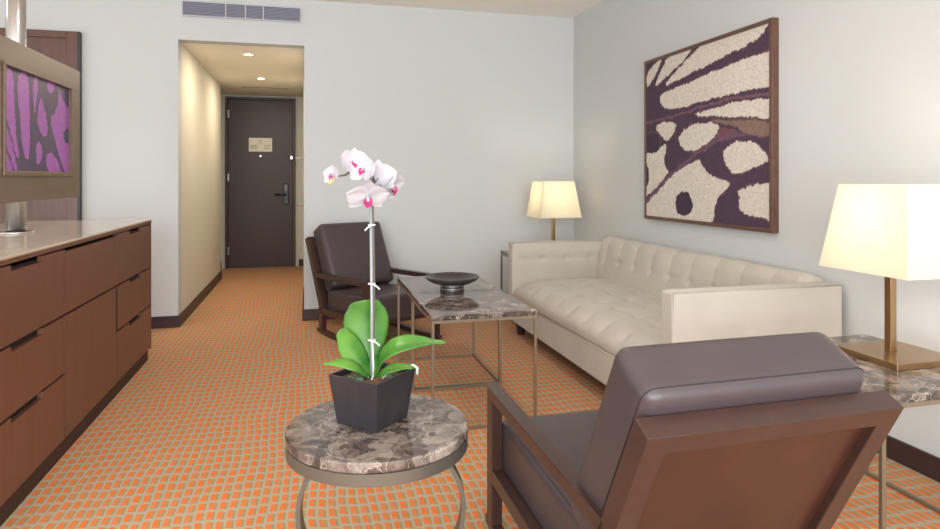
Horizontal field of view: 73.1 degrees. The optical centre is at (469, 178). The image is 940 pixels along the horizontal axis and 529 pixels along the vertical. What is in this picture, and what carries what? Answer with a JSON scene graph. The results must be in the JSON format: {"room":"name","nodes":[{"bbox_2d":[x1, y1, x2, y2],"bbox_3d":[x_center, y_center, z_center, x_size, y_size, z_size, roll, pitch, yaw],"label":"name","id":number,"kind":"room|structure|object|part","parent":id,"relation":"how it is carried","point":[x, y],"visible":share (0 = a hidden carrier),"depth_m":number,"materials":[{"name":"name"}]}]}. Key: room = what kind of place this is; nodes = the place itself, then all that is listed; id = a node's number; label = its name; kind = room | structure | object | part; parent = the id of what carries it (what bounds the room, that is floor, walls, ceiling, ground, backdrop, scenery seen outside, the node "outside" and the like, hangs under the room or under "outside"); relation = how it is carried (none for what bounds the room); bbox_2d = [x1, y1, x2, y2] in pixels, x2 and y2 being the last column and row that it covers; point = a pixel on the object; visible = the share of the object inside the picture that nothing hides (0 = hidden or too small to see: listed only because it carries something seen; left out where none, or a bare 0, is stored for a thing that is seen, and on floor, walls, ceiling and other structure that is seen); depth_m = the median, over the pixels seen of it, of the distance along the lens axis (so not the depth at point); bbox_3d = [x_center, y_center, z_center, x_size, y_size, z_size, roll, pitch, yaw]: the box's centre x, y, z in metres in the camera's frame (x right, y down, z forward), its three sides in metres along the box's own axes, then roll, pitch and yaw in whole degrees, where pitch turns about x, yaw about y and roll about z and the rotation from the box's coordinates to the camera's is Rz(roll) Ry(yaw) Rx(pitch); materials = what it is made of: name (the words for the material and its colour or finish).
{"room":"hotel room","nodes":[
{"label":"hotel room","id":0,"kind":"room"},
{"bbox_2d":[181,43,220,311],"bbox_3d":[-3.004,0.032,5.766,1.100,2.137,2.220,0,0,-14],"label":"wall","id":1,"kind":"structure","parent":0,"point":[200,91],"depth_m":5.63,"materials":[{"name":"beige paint"}]},
{"bbox_2d":[179,271,221,326],"bbox_3d":[-2.449,1.057,5.846,0.014,0.086,2.340,0,0,-14],"label":"baseboard","id":2,"kind":"structure","parent":1,"relation":"attached to","point":[202,295],"depth_m":5.53,"materials":[{"name":"brown wood"}]},
{"bbox_2d":[182,43,303,96],"bbox_3d":[-2.629,-1.087,6.367,2.124,0.100,3.200,0,0,-14],"label":"ceiling","id":3,"kind":"structure","parent":0,"point":[234,71],"depth_m":5.90,"materials":[{"name":"white paint"}]},
{"bbox_2d":[246,87,287,88],"bbox_3d":[-2.321,-1.035,7.189,0.500,0.004,0.040,0,0,-14],"label":"ceiling slot","id":4,"kind":"structure","parent":3,"relation":"attached to","point":[246,87],"depth_m":7.17,"materials":[{"name":"beige"}]},
{"bbox_2d":[221,95,303,268],"bbox_3d":[-3.010,0.032,7.860,2.124,2.137,0.120,0,0,-14],"label":"wall","id":5,"kind":"structure","parent":0,"point":[299,101],"depth_m":8.01,"materials":[{"name":"beige paint"}]},
{"bbox_2d":[225,96,294,268],"bbox_3d":[-2.546,0.044,7.864,0.923,2.112,0.101,0,0,-14],"label":"door","id":6,"kind":"structure","parent":5,"relation":"in","point":[258,130],"depth_m":7.87,"materials":[{"name":"brown wood"}]},
{"bbox_2d":[251,140,269,148],"bbox_3d":[-2.600,-0.425,7.867,0.235,0.111,0.001,0,0,-14],"label":"print","id":7,"kind":"object","parent":6,"relation":"attached to","point":[255,144],"depth_m":7.87,"materials":[{"name":"beige paper"}]},
{"bbox_2d":[221,259,303,268],"bbox_3d":[-3.052,1.057,7.780,2.004,0.086,0.014,0,0,-14],"label":"baseboard","id":8,"kind":"structure","parent":5,"relation":"attached to","point":[301,261],"depth_m":8.01,"materials":[{"name":"brown wood"}]},
{"bbox_2d":[0,0,572,316],"bbox_3d":[-2.232,-0.197,4.756,6.668,2.594,0.120,0,0,-14],"label":"wall","id":9,"kind":"structure","parent":0,"point":[472,109],"depth_m":5.08,"materials":[{"name":"grey paint"}]},
{"bbox_2d":[0,28,81,223],"bbox_3d":[-3.341,0.026,4.385,1.156,2.147,0.050,0,0,-14],"label":"door","id":10,"kind":"structure","parent":9,"relation":"in","point":[65,47],"depth_m":4.49,"materials":[{"name":"brown wood"}]},
{"bbox_2d":[151,315,179,328],"bbox_3d":[-3.740,1.057,4.301,3.280,0.086,0.014,0,0,-14],"label":"baseboard","id":11,"kind":"structure","parent":9,"relation":"attached to","point":[161,321],"depth_m":4.68,"materials":[{"name":"brown wood"}]},
{"bbox_2d":[182,0,300,22],"bbox_3d":[-1.726,-1.270,4.815,0.856,0.116,0.016,0,0,-14],"label":"air vent","id":12,"kind":"object","parent":9,"relation":"in","point":[190,8],"visible":1,"depth_m":4.81,"materials":[{"name":"grey metal"}]},
{"bbox_2d":[302,309,335,320],"bbox_3d":[-0.202,1.057,5.205,2.272,0.086,0.014,0,0,-14],"label":"baseboard","id":13,"kind":"structure","parent":9,"relation":"attached to","point":[307,314],"depth_m":4.93,"materials":[{"name":"brown wood"}]},
{"bbox_2d":[313,0,601,17],"bbox_3d":[-1.374,-1.444,1.393,6.668,0.100,6.820,0,0,-14],"label":"ceiling","id":14,"kind":"structure","parent":0,"point":[552,8],"depth_m":5.09,"materials":[{"name":"white paint"}]},
{"bbox_2d":[0,266,939,528],"bbox_3d":[-1.784,1.150,3.002,6.668,0.100,10.140,0,0,-14],"label":"floor","id":15,"kind":"structure","parent":0,"point":[195,439],"depth_m":2.76,"materials":[{"name":"carpet"}]},
{"bbox_2d":[0,219,151,525],"bbox_3d":[-2.022,0.672,2.753,0.708,0.855,2.136,0,0,-14],"label":"dresser","id":16,"kind":"object","parent":15,"relation":"on","point":[75,295],"visible":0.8,"depth_m":2.51,"materials":[{"name":"brown wood"}]},
{"bbox_3d":[-1.518,0.895,2.155,0.020,0.250,0.693,0,0,-14],"label":"drawer","id":17,"kind":"part","parent":16,"relation":"part of","materials":[{"name":"brown wood"}]},
{"bbox_3d":[-1.518,0.650,2.155,0.020,0.220,0.693,0,0,-14],"label":"drawer","id":18,"kind":"part","parent":16,"relation":"part of","materials":[{"name":"brown wood"}]},
{"bbox_3d":[-1.518,0.404,2.155,0.020,0.252,0.693,0,0,-14],"label":"drawer","id":19,"kind":"part","parent":16,"relation":"part of","materials":[{"name":"brown wood"}]},
{"bbox_2d":[0,0,79,233],"bbox_3d":[-2.058,-0.575,2.875,0.146,1.639,1.250,0,0,-14],"label":"television","id":20,"kind":"object","parent":16,"relation":"on","point":[40,94],"visible":1,"depth_m":2.90,"materials":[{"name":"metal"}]},
{"bbox_3d":[-2.060,-0.575,2.877,0.078,1.639,0.078,0,0,-14],"label":"post","id":21,"kind":"part","parent":20,"relation":"part of","materials":[{"name":"silver metal"}]},
{"bbox_3d":[-2.023,0.642,2.751,0.704,0.775,2.132,0,0,-14],"label":"frame","id":22,"kind":"part","parent":16,"relation":"part of","materials":[{"name":"brown wood"}]},
{"bbox_2d":[0,219,151,260],"bbox_3d":[-2.022,0.250,2.753,0.708,0.010,2.136,0,0,-14],"label":"countertop","id":23,"kind":"structure","parent":16,"relation":"on","point":[47,234],"depth_m":2.85,"materials":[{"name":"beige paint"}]},
{"bbox_3d":[-1.692,0.780,2.836,0.020,0.480,0.692,0,0,-14],"label":"door","id":24,"kind":"part","parent":16,"relation":"part of","materials":[{"name":"brown wood"}]},
{"bbox_3d":[-1.692,0.408,2.836,0.020,0.243,0.692,0,0,-14],"label":"drawer","id":25,"kind":"part","parent":16,"relation":"part of","materials":[{"name":"brown wood"}]},
{"bbox_3d":[-1.864,0.404,3.512,0.020,0.252,0.685,0,0,-14],"label":"drawer","id":26,"kind":"part","parent":16,"relation":"part of","materials":[{"name":"brown wood"}]},
{"bbox_3d":[-1.864,0.650,3.512,0.020,0.220,0.685,0,0,-14],"label":"drawer","id":27,"kind":"part","parent":16,"relation":"part of","materials":[{"name":"brown wood"}]},
{"bbox_3d":[-1.864,0.895,3.512,0.020,0.250,0.685,0,0,-14],"label":"drawer","id":28,"kind":"part","parent":16,"relation":"part of","materials":[{"name":"brown wood"}]},
{"bbox_2d":[305,221,441,341],"bbox_3d":[-0.708,0.714,4.502,0.568,0.772,0.953,0,0,-38],"label":"armchair","id":29,"kind":"object","parent":15,"relation":"on","point":[339,259],"visible":0.75,"depth_m":4.55,"materials":[{"name":"brown leather"}]},
{"bbox_3d":[-0.903,0.688,4.753,0.568,0.523,0.316,0,0,-38],"label":"frame","id":30,"kind":"part","parent":29,"relation":"part of","materials":[{"name":"brown wood"}]},
{"bbox_3d":[-0.904,0.694,4.753,0.474,0.412,0.234,0,0,-38],"label":"panel","id":31,"kind":"part","parent":29,"relation":"part of","materials":[{"name":"brown wood"}]},
{"bbox_3d":[-1.045,1.012,4.500,0.034,0.124,0.055,0,0,-38],"label":"leg","id":32,"kind":"part","parent":29,"relation":"part of","materials":[{"name":"brown wood"}]},
{"bbox_3d":[-0.869,0.923,4.273,0.034,0.065,0.650,0,0,-38],"label":"rail","id":33,"kind":"part","parent":29,"relation":"part of","materials":[{"name":"brown wood"}]},
{"bbox_3d":[-0.872,0.678,4.284,0.043,0.060,0.771,0,0,-38],"label":"arm","id":34,"kind":"part","parent":29,"relation":"part of","materials":[{"name":"brown wood"}]},
{"bbox_2d":[314,221,393,290],"bbox_3d":[-0.865,0.568,4.725,0.508,0.480,0.339,0,0,-38],"label":"cushion","id":35,"kind":"object","parent":29,"relation":"on","point":[340,249],"depth_m":4.63,"materials":[{"name":"brown leather"}]},
{"bbox_3d":[-0.654,0.875,3.997,0.034,0.389,0.050,0,0,-38],"label":"leg","id":36,"kind":"part","parent":29,"relation":"part of","materials":[{"name":"brown wood"}]},
{"bbox_2d":[328,283,422,320],"bbox_3d":[-0.627,0.850,4.398,0.494,0.201,0.636,0,0,-38],"label":"seat cushion","id":37,"kind":"object","parent":29,"relation":"on","point":[340,295],"depth_m":4.23,"materials":[{"name":"brown leather"}]},
{"bbox_3d":[-0.446,0.911,4.165,0.500,0.041,0.030,0,0,-38],"label":"rail","id":38,"kind":"part","parent":29,"relation":"part of","materials":[{"name":"brown wood"}]},
{"bbox_3d":[-0.457,0.678,4.606,0.043,0.060,0.771,0,0,-38],"label":"arm","id":39,"kind":"part","parent":29,"relation":"part of","materials":[{"name":"brown wood"}]},
{"bbox_3d":[-0.232,0.875,4.324,0.034,0.389,0.050,0,0,-38],"label":"leg","id":40,"kind":"part","parent":29,"relation":"part of","materials":[{"name":"brown wood"}]},
{"bbox_2d":[285,394,467,528],"bbox_3d":[-0.248,0.880,1.714,0.486,0.440,0.486,0,0,-14],"label":"round table","id":41,"kind":"object","parent":15,"relation":"on","point":[432,438],"visible":0.88,"depth_m":1.59,"materials":[{"name":"brown stone"}]},
{"bbox_3d":[-0.238,0.900,1.715,0.452,0.400,0.045,0,0,-5],"label":"hoop leg","id":42,"kind":"part","parent":41,"relation":"part of","materials":[{"name":"grey metal"}]},
{"bbox_2d":[323,147,445,432],"bbox_3d":[-0.232,0.288,1.715,0.280,0.744,0.204,0,0,22],"label":"potted orchid","id":43,"kind":"object","parent":41,"relation":"on","point":[371,394],"visible":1,"depth_m":1.71,"materials":[{"name":"green plant"}]},
{"bbox_3d":[-0.309,0.252,1.711,0.111,0.589,0.020,0,0,-30],"label":"flower stem","id":44,"kind":"part","parent":43,"relation":"part of","materials":[{"name":"white plastic"}]},
{"bbox_3d":[-0.267,0.593,1.736,0.168,0.134,0.168,0,0,31],"label":"pot","id":45,"kind":"part","parent":43,"relation":"part of","materials":[{"name":"grey ceramic"}]},
{"bbox_2d":[397,276,500,388],"bbox_3d":[-0.136,0.846,3.619,0.483,0.508,0.560,0,0,-14],"label":"coffee table","id":46,"kind":"object","parent":15,"relation":"on","point":[413,284],"visible":0.57,"depth_m":3.59,"materials":[{"name":"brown stone"}]},
{"bbox_3d":[-0.431,0.864,3.826,0.013,0.473,0.013,0,0,-14],"label":"leg","id":47,"kind":"part","parent":46,"relation":"part of","materials":[{"name":"brown metal"}]},
{"bbox_3d":[-0.136,0.621,3.619,0.483,0.013,0.560,0,0,-14],"label":"frame","id":48,"kind":"part","parent":46,"relation":"part of","materials":[{"name":"brown metal"}]},
{"bbox_3d":[-0.204,1.093,3.884,0.457,0.013,0.013,0,0,-14],"label":"rail","id":49,"kind":"part","parent":46,"relation":"part of","materials":[{"name":"brown metal"}]},
{"bbox_2d":[425,272,479,292],"bbox_3d":[-0.094,0.552,3.353,0.290,0.079,0.290,0,0,-14],"label":"footed bowl","id":50,"kind":"object","parent":46,"relation":"on","point":[450,282],"visible":1,"depth_m":3.32,"materials":[{"name":"ceramic"}]},
{"bbox_3d":[-0.094,0.534,3.353,0.290,0.043,0.290,0,0,-14],"label":"dish","id":51,"kind":"part","parent":50,"relation":"part of","materials":[{"name":"ceramic"}]},
{"bbox_3d":[-0.068,1.093,3.354,0.457,0.013,0.013,0,0,-14],"label":"rail","id":52,"kind":"part","parent":46,"relation":"part of","materials":[{"name":"brown metal"}]},
{"bbox_3d":[0.024,0.864,3.942,0.013,0.473,0.013,0,0,-14],"label":"leg","id":53,"kind":"part","parent":46,"relation":"part of","materials":[{"name":"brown metal"}]},
{"bbox_3d":[0.092,1.093,3.677,0.013,0.013,0.534,0,0,-14],"label":"rail","id":54,"kind":"part","parent":46,"relation":"part of","materials":[{"name":"brown metal"}]},
{"bbox_2d":[411,290,536,429],"bbox_3d":[-0.001,0.846,3.064,0.483,0.508,0.558,0,0,-14],"label":"coffee table","id":55,"kind":"object","parent":15,"relation":"on","point":[484,305],"visible":0.84,"depth_m":2.94,"materials":[{"name":"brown stone"}]},
{"bbox_3d":[-0.296,0.864,3.270,0.013,0.473,0.013,0,0,-14],"label":"leg","id":56,"kind":"part","parent":55,"relation":"part of","materials":[{"name":"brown metal"}]},
{"bbox_3d":[-0.161,0.864,2.742,0.013,0.473,0.013,0,0,-14],"label":"leg","id":57,"kind":"part","parent":55,"relation":"part of","materials":[{"name":"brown metal"}]},
{"bbox_3d":[-0.068,1.093,3.328,0.457,0.013,0.013,0,0,-14],"label":"rail","id":58,"kind":"part","parent":55,"relation":"part of","materials":[{"name":"brown metal"}]},
{"bbox_3d":[-0.001,0.621,3.064,0.483,0.013,0.558,0,0,-14],"label":"frame","id":59,"kind":"part","parent":55,"relation":"part of","materials":[{"name":"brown metal"}]},
{"bbox_3d":[0.067,1.093,2.800,0.457,0.013,0.013,0,0,-14],"label":"rail","id":60,"kind":"part","parent":55,"relation":"part of","materials":[{"name":"brown metal"}]},
{"bbox_3d":[0.160,0.864,3.386,0.013,0.473,0.013,0,0,-14],"label":"leg","id":61,"kind":"part","parent":55,"relation":"part of","materials":[{"name":"brown metal"}]},
{"bbox_3d":[0.294,0.864,2.858,0.013,0.473,0.013,0,0,-14],"label":"leg","id":62,"kind":"part","parent":55,"relation":"part of","materials":[{"name":"brown metal"}]},
{"bbox_2d":[501,250,515,324],"bbox_3d":[0.574,0.840,4.977,0.545,0.520,0.500,0,0,-14],"label":"side table","id":63,"kind":"object","parent":15,"relation":"on","point":[503,252],"visible":0.16,"depth_m":5.14,"materials":[{"name":"metal"}]},
{"bbox_3d":[0.256,0.858,5.147,0.013,0.485,0.013,0,0,-14],"label":"leg","id":64,"kind":"part","parent":63,"relation":"part of","materials":[{"name":"brown metal"}]},
{"bbox_2d":[526,181,581,240],"bbox_3d":[0.656,0.299,4.998,0.336,0.562,0.336,0,0,-14],"label":"table lamp","id":65,"kind":"object","parent":63,"relation":"on","point":[547,199],"visible":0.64,"depth_m":4.87,"materials":[{"name":"beige fabric"}]},
{"bbox_3d":[0.656,0.158,4.998,0.336,0.280,0.336,0,0,-14],"label":"lampshade","id":66,"kind":"part","parent":65,"relation":"part of","materials":[{"name":"white fabric"}]},
{"bbox_2d":[508,236,841,384],"bbox_3d":[0.929,0.757,3.618,0.814,0.686,2.118,0,0,-14],"label":"sofa","id":67,"kind":"object","parent":15,"relation":"on","point":[594,299],"visible":0.73,"depth_m":3.34,"materials":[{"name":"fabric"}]},
{"bbox_3d":[0.679,0.724,4.597,0.814,0.552,0.097,0,0,-14],"label":"arm","id":68,"kind":"part","parent":67,"relation":"part of","materials":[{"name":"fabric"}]},
{"bbox_2d":[512,278,661,356],"bbox_3d":[0.861,0.765,3.601,0.669,0.145,1.942,0,0,-14],"label":"seat cushion","id":69,"kind":"object","parent":67,"relation":"on","point":[607,315],"depth_m":3.57,"materials":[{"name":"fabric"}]},
{"bbox_3d":[1.226,0.617,3.694,0.200,0.406,1.942,0,0,-14],"label":"backrest","id":70,"kind":"part","parent":67,"relation":"part of","materials":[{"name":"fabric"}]},
{"bbox_3d":[1.179,0.724,2.639,0.814,0.552,0.097,0,0,-14],"label":"arm","id":71,"kind":"part","parent":67,"relation":"part of","materials":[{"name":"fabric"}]},
{"bbox_2d":[485,332,903,528],"bbox_3d":[0.450,0.714,1.625,0.568,0.772,0.953,0,0,-16],"label":"armchair","id":72,"kind":"object","parent":15,"relation":"on","point":[768,431],"visible":1,"depth_m":1.25,"materials":[{"name":"brown leather"}]},
{"bbox_3d":[0.076,0.875,1.969,0.034,0.389,0.050,0,0,-16],"label":"leg","id":73,"kind":"part","parent":72,"relation":"part of","materials":[{"name":"brown wood"}]},
{"bbox_3d":[0.171,0.923,1.632,0.034,0.065,0.650,0,0,-16],"label":"rail","id":74,"kind":"part","parent":72,"relation":"part of","materials":[{"name":"brown wood"}]},
{"bbox_3d":[0.178,0.678,1.623,0.043,0.060,0.771,0,0,-16],"label":"arm","id":75,"kind":"part","parent":72,"relation":"part of","materials":[{"name":"brown wood"}]},
{"bbox_2d":[502,409,598,528],"bbox_3d":[0.414,0.850,1.752,0.494,0.201,0.636,0,0,-16],"label":"seat cushion","id":76,"kind":"object","parent":72,"relation":"on","point":[548,506],"depth_m":1.79,"materials":[{"name":"brown leather"}]},
{"bbox_2d":[571,332,863,528],"bbox_3d":[0.511,0.568,1.359,0.508,0.480,0.339,0,0,-16],"label":"cushion","id":77,"kind":"object","parent":72,"relation":"on","point":[798,482],"depth_m":1.24,"materials":[{"name":"brown leather"}]},
{"bbox_3d":[0.536,0.694,1.318,0.474,0.412,0.234,0,0,-16],"label":"panel","id":78,"kind":"part","parent":72,"relation":"part of","materials":[{"name":"brown wood"}]},
{"bbox_3d":[0.536,0.688,1.319,0.568,0.523,0.316,0,0,-16],"label":"frame","id":79,"kind":"part","parent":72,"relation":"part of","materials":[{"name":"brown wood"}]},
{"bbox_2d":[829,334,939,528],"bbox_3d":[1.288,0.840,2.027,0.542,0.520,0.570,0,0,-14],"label":"side table","id":80,"kind":"object","parent":15,"relation":"on","point":[916,387],"visible":0.18,"depth_m":1.81,"materials":[{"name":"brown stone"}]},
{"bbox_2d":[819,184,939,370],"bbox_3d":[1.406,0.299,2.064,0.336,0.562,0.336,0,0,-14],"label":"table lamp","id":81,"kind":"object","parent":80,"relation":"on","point":[890,231],"visible":0.95,"depth_m":1.98,"materials":[{"name":"white fabric"}]},
{"bbox_3d":[1.406,0.158,2.064,0.336,0.280,0.336,0,0,-14],"label":"lampshade","id":82,"kind":"part","parent":81,"relation":"part of","materials":[{"name":"white fabric"}]},
{"bbox_3d":[1.100,0.858,1.691,0.013,0.485,0.013,0,0,-14],"label":"leg","id":83,"kind":"part","parent":80,"relation":"part of","materials":[{"name":"brown metal"}]},
{"bbox_3d":[1.544,1.093,2.092,0.013,0.013,0.544,0,0,-14],"label":"rail","id":84,"kind":"part","parent":80,"relation":"part of","materials":[{"name":"brown metal"}]},
{"bbox_3d":[1.288,0.609,2.027,0.542,0.013,0.570,0,0,-14],"label":"frame","id":85,"kind":"part","parent":80,"relation":"part of","materials":[{"name":"brown metal"}]},
{"bbox_2d":[573,0,939,457],"bbox_3d":[1.798,-0.147,2.203,0.120,2.494,6.820,0,0,-14],"label":"wall","id":86,"kind":"structure","parent":0,"point":[859,80],"depth_m":2.91,"materials":[{"name":"grey paint"}]},
{"bbox_2d":[644,17,778,232],"bbox_3d":[1.339,-0.262,3.679,0.040,1.053,1.214,0,0,-14],"label":"framed picture","id":87,"kind":"object","parent":86,"relation":"attached to","point":[711,106],"visible":1,"depth_m":3.52,"materials":[{"name":"brown wood"}]},
{"bbox_2d":[877,435,939,482],"bbox_3d":[1.720,1.057,2.238,0.014,0.086,6.686,0,0,-14],"label":"baseboard","id":88,"kind":"structure","parent":86,"relation":"attached to","point":[918,460],"depth_m":2.39,"materials":[{"name":"brown wood"}]}
]}

